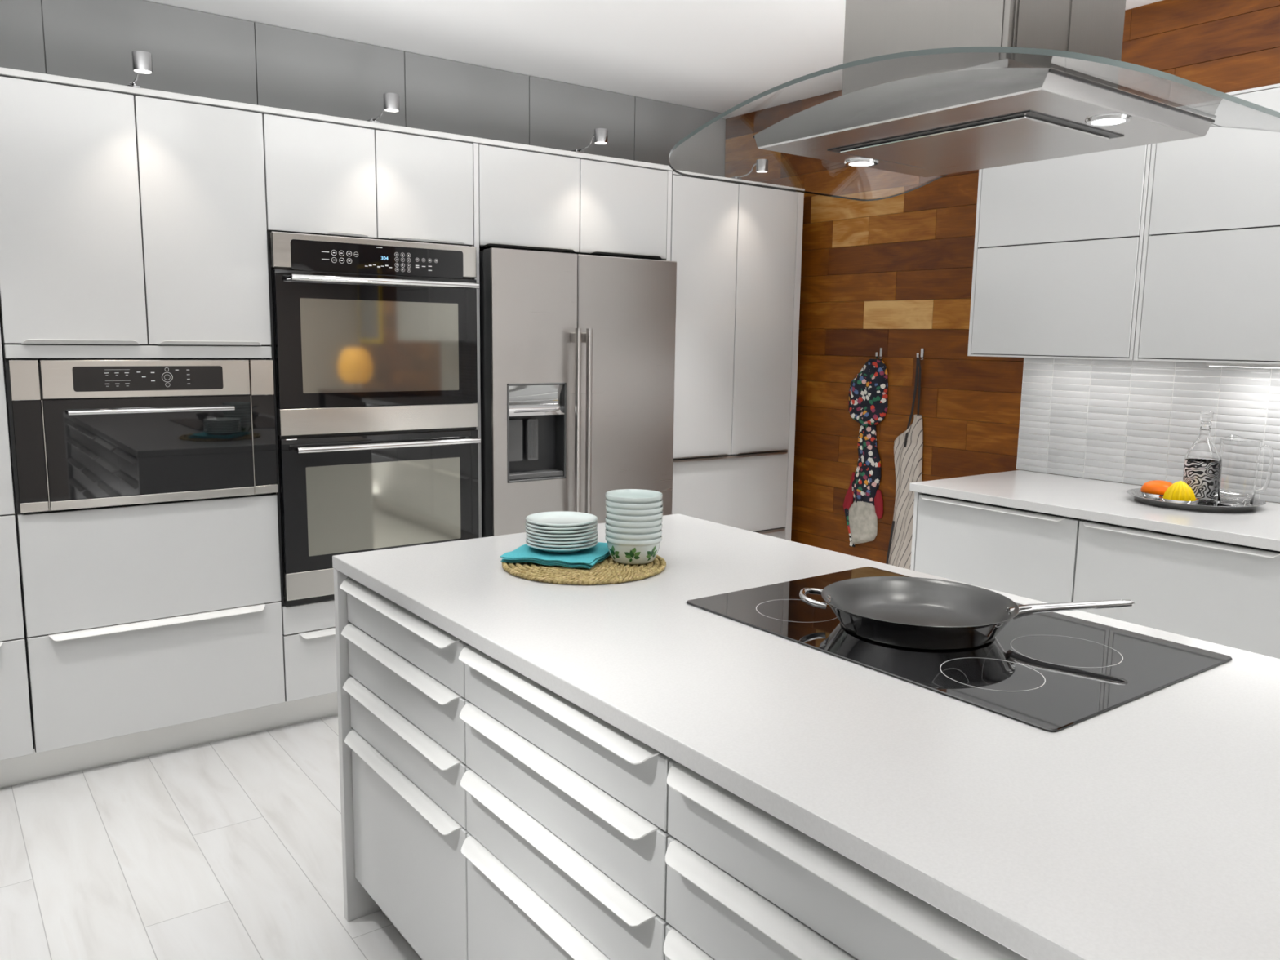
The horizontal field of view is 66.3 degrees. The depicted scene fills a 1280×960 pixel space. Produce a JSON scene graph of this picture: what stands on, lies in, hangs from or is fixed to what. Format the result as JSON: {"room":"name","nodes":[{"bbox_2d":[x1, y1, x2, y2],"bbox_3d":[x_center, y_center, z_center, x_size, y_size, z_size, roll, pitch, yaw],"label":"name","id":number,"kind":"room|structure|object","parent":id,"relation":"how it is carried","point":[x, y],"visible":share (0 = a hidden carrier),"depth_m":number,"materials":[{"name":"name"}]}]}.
{"room":"kitchen","nodes":[
{"label":"kitchen","id":0,"kind":"room"},
{"bbox_2d":[0,715,421,959],"bbox_3d":[-0.337,1.355,0.851,7.209,0.080,7.100,-5,10,-36],"label":"floor","id":1,"kind":"structure","parent":0,"point":[228,849],"depth_m":2.68,"materials":[{"name":"white wood"}]},
{"bbox_2d":[0,328,33,760],"bbox_3d":[-2.362,-0.154,2.920,0.770,2.038,0.628,-5,10,-36],"label":"tall cabinet","id":2,"kind":"object","parent":1,"relation":"on","point":[15,727],"visible":1,"depth_m":2.99,"materials":[{"name":"white laminate"}]},
{"bbox_2d":[0,66,673,171],"bbox_3d":[-1.024,-1.298,3.760,4.085,0.018,0.604,-5,10,-36],"label":"trim","id":3,"kind":"structure","parent":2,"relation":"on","point":[4,72],"depth_m":3.31,"materials":[{"name":"white"}]},
{"bbox_2d":[126,50,152,87],"bbox_3d":[-1.654,-1.240,2.997,0.487,0.067,0.176,3,9,16],"label":"spotlight","id":4,"kind":"object","parent":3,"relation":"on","point":[142,62],"visible":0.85,"depth_m":2.86,"materials":[{"name":"silver metal"}]},
{"bbox_2d":[367,93,399,123],"bbox_3d":[-1.037,-1.296,3.450,0.487,0.067,0.176,3,9,16],"label":"spotlight","id":5,"kind":"object","parent":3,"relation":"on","point":[391,100],"visible":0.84,"depth_m":3.31,"materials":[{"name":"silver metal"}]},
{"bbox_2d":[571,128,608,152],"bbox_3d":[-0.345,-1.360,3.960,0.487,0.067,0.176,3,9,16],"label":"spotlight","id":6,"kind":"object","parent":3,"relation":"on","point":[601,135],"visible":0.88,"depth_m":3.82,"materials":[{"name":"silver metal"}]},
{"bbox_2d":[0,75,284,753],"bbox_3d":[-1.739,-0.212,3.378,0.770,2.038,0.628,-5,10,-36],"label":"tall cabinet","id":7,"kind":"object","parent":1,"relation":"on","point":[132,227],"visible":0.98,"depth_m":3.12,"materials":[{"name":"white laminate"}]},
{"bbox_2d":[8,359,277,512],"bbox_3d":[-1.701,-0.184,3.333,0.760,0.458,0.552,-5,10,-36],"label":"microwave oven","id":8,"kind":"object","parent":7,"relation":"in","point":[88,433],"visible":1,"depth_m":3.12,"materials":[{"name":"grey glass"}]},
{"bbox_2d":[0,692,337,788],"bbox_3d":[-1.626,0.878,3.351,2.314,0.106,0.016,-5,10,-36],"label":"plinth","id":9,"kind":"object","parent":1,"relation":"on","point":[35,766],"visible":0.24,"depth_m":3.34,"materials":[{"name":"white"}]},
{"bbox_2d":[333,568,381,921],"bbox_3d":[-0.302,0.607,2.653,1.034,0.884,0.024,-5,10,-36],"label":"end panel","id":10,"kind":"object","parent":1,"relation":"on","point":[357,903],"visible":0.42,"depth_m":2.35,"materials":[{"name":"white"}]},
{"bbox_2d":[262,113,473,702],"bbox_3d":[-1.121,-0.269,3.833,0.766,2.038,0.628,-5,10,-36],"label":"tall cabinet","id":11,"kind":"object","parent":1,"relation":"on","point":[321,178],"visible":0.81,"depth_m":3.50,"materials":[{"name":"white laminate"}]},
{"bbox_2d":[269,231,480,606],"bbox_3d":[-1.080,-0.247,3.781,0.759,1.296,0.606,-5,10,-36],"label":"double oven","id":12,"kind":"object","parent":11,"relation":"in","point":[375,358],"visible":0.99,"depth_m":3.54,"materials":[{"name":"black glass"}]},
{"bbox_2d":[381,909,422,959],"bbox_3d":[0.087,1.177,1.476,0.015,0.103,2.446,-5,10,-36],"label":"plinth","id":13,"kind":"object","parent":1,"relation":"on","point":[381,909],"visible":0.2,"depth_m":2.35,"materials":[{"name":"white"}]},
{"bbox_2d":[339,577,468,959],"bbox_3d":[-0.129,0.596,2.381,1.008,0.778,0.606,-5,10,-36],"label":"base cabinet","id":14,"kind":"object","parent":1,"relation":"on","point":[406,686],"visible":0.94,"depth_m":2.06,"materials":[{"name":"white"}]},
{"bbox_2d":[458,644,673,959],"bbox_3d":[0.233,0.672,1.897,1.008,0.778,0.606,-5,10,-36],"label":"base cabinet","id":15,"kind":"object","parent":1,"relation":"on","point":[565,846],"visible":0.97,"depth_m":1.57,"materials":[{"name":"white"}]},
{"bbox_2d":[471,142,671,537],"bbox_3d":[-0.432,-0.280,4.355,0.954,2.146,0.616,-5,10,-36],"label":"tall cabinet","id":16,"kind":"object","parent":1,"relation":"on","point":[523,200],"visible":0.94,"depth_m":3.95,"materials":[{"name":"white"}]},
{"bbox_2d":[479,247,676,537],"bbox_3d":[-0.405,-0.079,4.335,0.896,1.756,0.770,-5,10,-36],"label":"refrigerator","id":17,"kind":"object","parent":1,"relation":"on","point":[577,352],"visible":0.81,"depth_m":3.98,"materials":[{"name":"grey metal"}]},
{"bbox_2d":[670,171,804,541],"bbox_3d":[0.279,-0.345,4.878,0.811,2.146,0.617,-5,10,-36],"label":"tall cabinet","id":18,"kind":"object","parent":1,"relation":"on","point":[736,248],"visible":0.59,"depth_m":4.60,"materials":[{"name":"white laminate"}]},
{"bbox_2d":[663,760,1027,959],"bbox_3d":[0.595,0.747,1.414,1.008,0.778,0.606,-5,10,-36],"label":"base cabinet","id":19,"kind":"object","parent":1,"relation":"on","point":[744,883],"visible":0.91,"depth_m":1.16,"materials":[{"name":"white"}]},
{"bbox_2d":[910,491,1081,603],"bbox_3d":[1.456,0.493,3.621,0.680,0.882,0.638,-5,10,-36],"label":"base cabinet","id":20,"kind":"object","parent":1,"relation":"on","point":[1022,553],"visible":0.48,"depth_m":3.36,"materials":[{"name":"white laminate"}]},
{"bbox_2d":[1073,519,1279,658],"bbox_3d":[1.832,0.519,3.113,0.680,0.778,0.620,-5,10,-36],"label":"base cabinet","id":21,"kind":"object","parent":1,"relation":"on","point":[1228,594],"visible":0.44,"depth_m":2.87,"materials":[{"name":"white"}]},
{"bbox_3d":[2.943,0.751,1.630,0.680,0.778,0.621,-5,10,-36],"label":"base cabinet","id":22,"kind":"object","parent":1,"relation":"on","visible":0},
{"bbox_2d":[909,470,1279,551],"bbox_3d":[2.216,0.195,2.566,0.706,0.030,3.154,-5,10,-36],"label":"countertop","id":23,"kind":"structure","parent":22,"relation":"on","point":[1086,499],"depth_m":3.18,"materials":[{"name":"white stone"}]},
{"bbox_2d":[1126,488,1266,511],"bbox_3d":[1.828,0.065,3.231,0.401,0.023,0.401,-5,10,-36],"label":"tray","id":24,"kind":"object","parent":23,"relation":"on","point":[1206,506],"visible":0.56,"depth_m":3.11,"materials":[{"name":"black metal"}]},
{"bbox_2d":[1140,480,1172,499],"bbox_3d":[1.755,0.032,3.309,0.114,0.060,0.114,-5,10,-36],"label":"juicer","id":25,"kind":"object","parent":24,"relation":"on","point":[1153,490],"visible":0.59,"depth_m":3.28,"materials":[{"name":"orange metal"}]},
{"bbox_2d":[1159,480,1199,504],"bbox_3d":[1.759,0.040,3.191,0.118,0.076,0.118,-5,10,-36],"label":"juicer","id":26,"kind":"object","parent":24,"relation":"on","point":[1180,491],"visible":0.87,"depth_m":3.17,"materials":[{"name":"yellow plastic"}]},
{"bbox_2d":[1182,410,1219,501],"bbox_3d":[1.883,-0.082,3.278,0.104,0.298,0.104,-5,10,-36],"label":"glass bottle","id":27,"kind":"object","parent":24,"relation":"on","point":[1202,460],"visible":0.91,"depth_m":3.25,"materials":[{"name":"white"}]},
{"bbox_2d":[1217,434,1274,506],"bbox_3d":[1.956,-0.028,3.173,0.120,0.223,0.149,-5,10,-36],"label":"glass jug","id":28,"kind":"object","parent":24,"relation":"on","point":[1239,456],"visible":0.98,"depth_m":3.14,"materials":[{"name":"clear glass"}]},
{"bbox_3d":[0.957,0.822,0.931,1.008,0.778,0.606,-5,10,-36],"label":"cabinet","id":29,"kind":"object","parent":1,"relation":"on","visible":0},
{"bbox_2d":[332,513,1279,959],"bbox_3d":[0.442,0.308,1.605,1.040,0.030,2.502,-5,10,-36],"label":"countertop","id":30,"kind":"structure","parent":29,"relation":"on","point":[1147,827],"depth_m":1.26,"materials":[{"name":"white stone"}]},
{"bbox_2d":[501,555,666,585],"bbox_3d":[-0.127,0.188,2.227,0.373,0.012,0.372,1,8,-1],"label":"placemat","id":31,"kind":"object","parent":30,"relation":"on","point":[607,571],"visible":0.46,"depth_m":2.12,"materials":[{"name":"beige wicker"}]},
{"bbox_2d":[500,553,610,568],"bbox_3d":[-0.180,0.172,2.265,0.211,0.009,0.211,3,9,17],"label":"napkin","id":32,"kind":"object","parent":31,"relation":"on","point":[609,554],"visible":0.15,"depth_m":2.17,"materials":[{"name":"teal fabric"}]},
{"bbox_2d":[502,552,609,566],"bbox_3d":[-0.180,0.169,2.262,0.206,0.009,0.206,3,9,18],"label":"napkin","id":33,"kind":"object","parent":32,"relation":"on","point":[569,565],"visible":0.19,"depth_m":2.16,"materials":[{"name":"teal fabric"}]},
{"bbox_2d":[502,551,608,565],"bbox_3d":[-0.181,0.165,2.264,0.211,0.009,0.211,3,8,14],"label":"napkin","id":34,"kind":"object","parent":33,"relation":"on","point":[595,561],"visible":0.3,"depth_m":2.17,"materials":[{"name":"teal fabric"}]},
{"bbox_2d":[499,542,608,564],"bbox_3d":[-0.181,0.162,2.264,0.212,0.010,0.212,3,9,17],"label":"napkin","id":35,"kind":"object","parent":34,"relation":"on","point":[588,556],"visible":0.57,"depth_m":2.22,"materials":[{"name":"teal fabric"}]},
{"bbox_2d":[525,541,597,553],"bbox_3d":[-0.182,0.151,2.282,0.167,0.017,0.167,-5,10,-36],"label":"plate","id":36,"kind":"object","parent":35,"relation":"on","point":[576,549],"visible":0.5,"depth_m":2.22,"materials":[{"name":"white ceramic"}]},
{"bbox_2d":[525,537,597,548],"bbox_3d":[-0.182,0.143,2.280,0.167,0.017,0.167,-5,10,-36],"label":"plate","id":37,"kind":"object","parent":36,"relation":"on","point":[528,540],"visible":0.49,"depth_m":2.21,"materials":[{"name":"white ceramic"}]},
{"bbox_2d":[526,534,598,545],"bbox_3d":[-0.181,0.135,2.279,0.167,0.017,0.167,-5,10,-36],"label":"plate","id":38,"kind":"object","parent":37,"relation":"on","point":[549,543],"visible":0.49,"depth_m":2.21,"materials":[{"name":"white ceramic"}]},
{"bbox_2d":[525,530,597,542],"bbox_3d":[-0.181,0.127,2.278,0.167,0.017,0.167,-5,10,-36],"label":"plate","id":39,"kind":"object","parent":38,"relation":"on","point":[554,540],"visible":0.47,"depth_m":2.21,"materials":[{"name":"white ceramic"}]},
{"bbox_2d":[525,527,597,537],"bbox_3d":[-0.182,0.120,2.277,0.167,0.017,0.167,-5,10,-36],"label":"plate","id":40,"kind":"object","parent":39,"relation":"on","point":[576,535],"visible":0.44,"depth_m":2.21,"materials":[{"name":"white ceramic"}]},
{"bbox_2d":[525,524,597,534],"bbox_3d":[-0.182,0.112,2.275,0.167,0.017,0.167,-5,10,-36],"label":"plate","id":41,"kind":"object","parent":40,"relation":"on","point":[548,532],"visible":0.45,"depth_m":2.21,"materials":[{"name":"white ceramic"}]},
{"bbox_2d":[525,520,597,531],"bbox_3d":[-0.181,0.104,2.274,0.167,0.017,0.167,-5,10,-36],"label":"plate","id":42,"kind":"object","parent":41,"relation":"on","point":[551,529],"visible":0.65,"depth_m":2.21,"materials":[{"name":"white ceramic"}]},
{"bbox_2d":[525,511,597,528],"bbox_3d":[-0.182,0.096,2.274,0.167,0.017,0.167,-5,10,-36],"label":"plate","id":43,"kind":"object","parent":42,"relation":"on","point":[557,519],"visible":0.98,"depth_m":2.30,"materials":[{"name":"white ceramic"}]},
{"bbox_2d":[604,534,662,564],"bbox_3d":[-0.015,0.154,2.233,0.130,0.057,0.130,-5,10,-36],"label":"bowl","id":44,"kind":"object","parent":31,"relation":"on","point":[624,552],"visible":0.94,"depth_m":2.18,"materials":[{"name":"white ceramic"}]},
{"bbox_2d":[608,545,657,558],"bbox_3d":[-0.017,0.155,2.232,0.120,0.029,0.122,-5,10,-36],"label":"print","id":45,"kind":"object","parent":44,"relation":"on","point":[615,551],"depth_m":2.18,"materials":[{"name":"green ceramic"}]},
{"bbox_2d":[604,528,662,541],"bbox_3d":[-0.015,0.141,2.230,0.130,0.057,0.130,-5,10,-36],"label":"bowl","id":46,"kind":"object","parent":44,"relation":"on","point":[612,535],"visible":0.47,"depth_m":2.17,"materials":[{"name":"white ceramic"}]},
{"bbox_2d":[604,522,662,534],"bbox_3d":[-0.015,0.127,2.229,0.130,0.057,0.130,-5,10,-36],"label":"bowl","id":47,"kind":"object","parent":46,"relation":"on","point":[611,529],"visible":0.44,"depth_m":2.17,"materials":[{"name":"white ceramic"}]},
{"bbox_2d":[605,516,662,528],"bbox_3d":[-0.014,0.113,2.227,0.130,0.057,0.130,-5,10,-36],"label":"bowl","id":48,"kind":"object","parent":47,"relation":"on","point":[612,523],"visible":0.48,"depth_m":2.17,"materials":[{"name":"white ceramic"}]},
{"bbox_2d":[605,510,662,522],"bbox_3d":[-0.013,0.100,2.225,0.130,0.057,0.130,-5,10,-36],"label":"bowl","id":49,"kind":"object","parent":48,"relation":"on","point":[611,517],"visible":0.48,"depth_m":2.17,"materials":[{"name":"white ceramic"}]},
{"bbox_2d":[605,505,662,516],"bbox_3d":[-0.013,0.086,2.223,0.130,0.057,0.130,-5,10,-36],"label":"bowl","id":50,"kind":"object","parent":49,"relation":"on","point":[610,510],"visible":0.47,"depth_m":2.16,"materials":[{"name":"white ceramic"}]},
{"bbox_2d":[605,498,662,510],"bbox_3d":[-0.014,0.072,2.220,0.130,0.057,0.130,-5,10,-36],"label":"bowl","id":51,"kind":"object","parent":50,"relation":"on","point":[611,504],"visible":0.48,"depth_m":2.16,"materials":[{"name":"white ceramic"}]},
{"bbox_2d":[605,488,662,504],"bbox_3d":[-0.014,0.059,2.219,0.130,0.057,0.130,-5,10,-36],"label":"bowl","id":52,"kind":"object","parent":51,"relation":"on","point":[630,496],"visible":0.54,"depth_m":2.24,"materials":[{"name":"white ceramic"}]},
{"bbox_2d":[686,566,1232,732],"bbox_3d":[0.536,0.267,1.773,0.544,0.005,0.779,-5,10,-36],"label":"cooktop","id":53,"kind":"object","parent":30,"relation":"in","point":[1052,672],"visible":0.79,"depth_m":1.61,"materials":[{"name":"black glass"}]},
{"bbox_2d":[799,576,1134,649],"bbox_3d":[0.555,0.231,1.741,0.410,0.076,0.444,-5,10,-36],"label":"frying pan","id":54,"kind":"object","parent":53,"relation":"on","point":[905,611],"visible":1,"depth_m":1.80,"materials":[{"name":"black metal"}]},
{"bbox_2d":[0,0,720,165],"bbox_3d":[-2.392,-0.420,3.441,7.029,2.630,0.100,-5,10,-36],"label":"wall","id":55,"kind":"structure","parent":0,"point":[196,53],"depth_m":3.99,"materials":[{"name":"grey paint"}]},
{"bbox_2d":[143,0,1163,113],"bbox_3d":[-0.297,-1.327,0.462,7.209,0.080,7.100,-5,10,-36],"label":"ceiling","id":56,"kind":"structure","parent":0,"point":[713,55],"depth_m":3.93,"materials":[{"name":"white paint"}]},
{"bbox_2d":[668,0,1279,200],"bbox_3d":[0.563,-0.984,1.588,0.685,0.896,0.904,-5,10,-36],"label":"range hood","id":57,"kind":"object","parent":56,"relation":"attached to","point":[922,92],"visible":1,"depth_m":1.53,"materials":[{"name":"silver glass"}]},
{"bbox_2d":[791,0,1279,564],"bbox_3d":[2.510,-0.255,2.796,0.100,2.630,7.000,-5,10,-36],"label":"wall","id":58,"kind":"structure","parent":0,"point":[894,274],"depth_m":4.38,"materials":[{"name":"brown wood"}]},
{"bbox_2d":[843,358,888,546],"bbox_3d":[1.051,-0.123,4.652,0.062,0.922,0.248,-5,10,-36],"label":"glove","id":59,"kind":"object","parent":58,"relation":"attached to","point":[868,391],"visible":1,"depth_m":4.63,"materials":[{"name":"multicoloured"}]},
{"bbox_2d":[875,347,882,359],"bbox_3d":[1.109,-0.588,4.545,0.034,0.050,0.016,-5,10,-36],"label":"wall hook","id":60,"kind":"object","parent":58,"relation":"attached to","point":[880,357],"visible":1,"depth_m":4.55,"materials":[{"name":"silver metal"}]},
{"bbox_2d":[885,355,923,569],"bbox_3d":[1.209,-0.021,4.465,0.044,1.094,0.172,-5,10,-36],"label":"apron","id":61,"kind":"object","parent":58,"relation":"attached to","point":[908,446],"visible":0.78,"depth_m":4.46,"materials":[{"name":"fabric"}]},
{"bbox_2d":[916,348,924,359],"bbox_3d":[1.247,-0.561,4.361,0.034,0.050,0.016,-5,10,-36],"label":"wall hook","id":62,"kind":"object","parent":58,"relation":"attached to","point":[921,357],"visible":1,"depth_m":4.36,"materials":[{"name":"silver metal"}]},
{"bbox_2d":[967,144,1151,359],"bbox_3d":[1.599,-0.848,3.544,0.386,0.806,0.634,-5,10,-36],"label":"upper cabinet","id":63,"kind":"object","parent":58,"relation":"attached to","point":[1059,242],"visible":0.68,"depth_m":3.41,"materials":[{"name":"white"}]},
{"bbox_2d":[1016,357,1279,502],"bbox_3d":[2.496,-0.076,2.743,0.007,0.460,3.168,-5,10,-36],"label":"tile backsplash","id":64,"kind":"structure","parent":58,"relation":"attached to","point":[1125,421],"depth_m":3.62,"materials":[{"name":"white tile"}]},
{"bbox_2d":[1133,83,1279,364],"bbox_3d":[1.977,-0.769,3.039,0.386,0.806,0.634,-5,10,-36],"label":"upper cabinet","id":65,"kind":"object","parent":58,"relation":"attached to","point":[1210,282],"visible":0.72,"depth_m":3.01,"materials":[{"name":"white"}]},
{"bbox_2d":[1205,362,1279,368],"bbox_3d":[2.066,-0.351,3.033,0.060,0.016,0.570,-5,10,-36],"label":"lamp","id":66,"kind":"object","parent":65,"relation":"attached to","point":[1210,364],"visible":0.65,"depth_m":3.15,"materials":[{"name":"white plastic"}]},
{"bbox_2d":[1208,365,1274,368],"bbox_3d":[2.066,-0.345,3.034,0.048,0.002,0.550,-5,10,-36],"label":"diffuser","id":67,"kind":"object","parent":66,"relation":"attached to","point":[1260,366],"depth_m":3.13,"materials":[{"name":"white plastic"}]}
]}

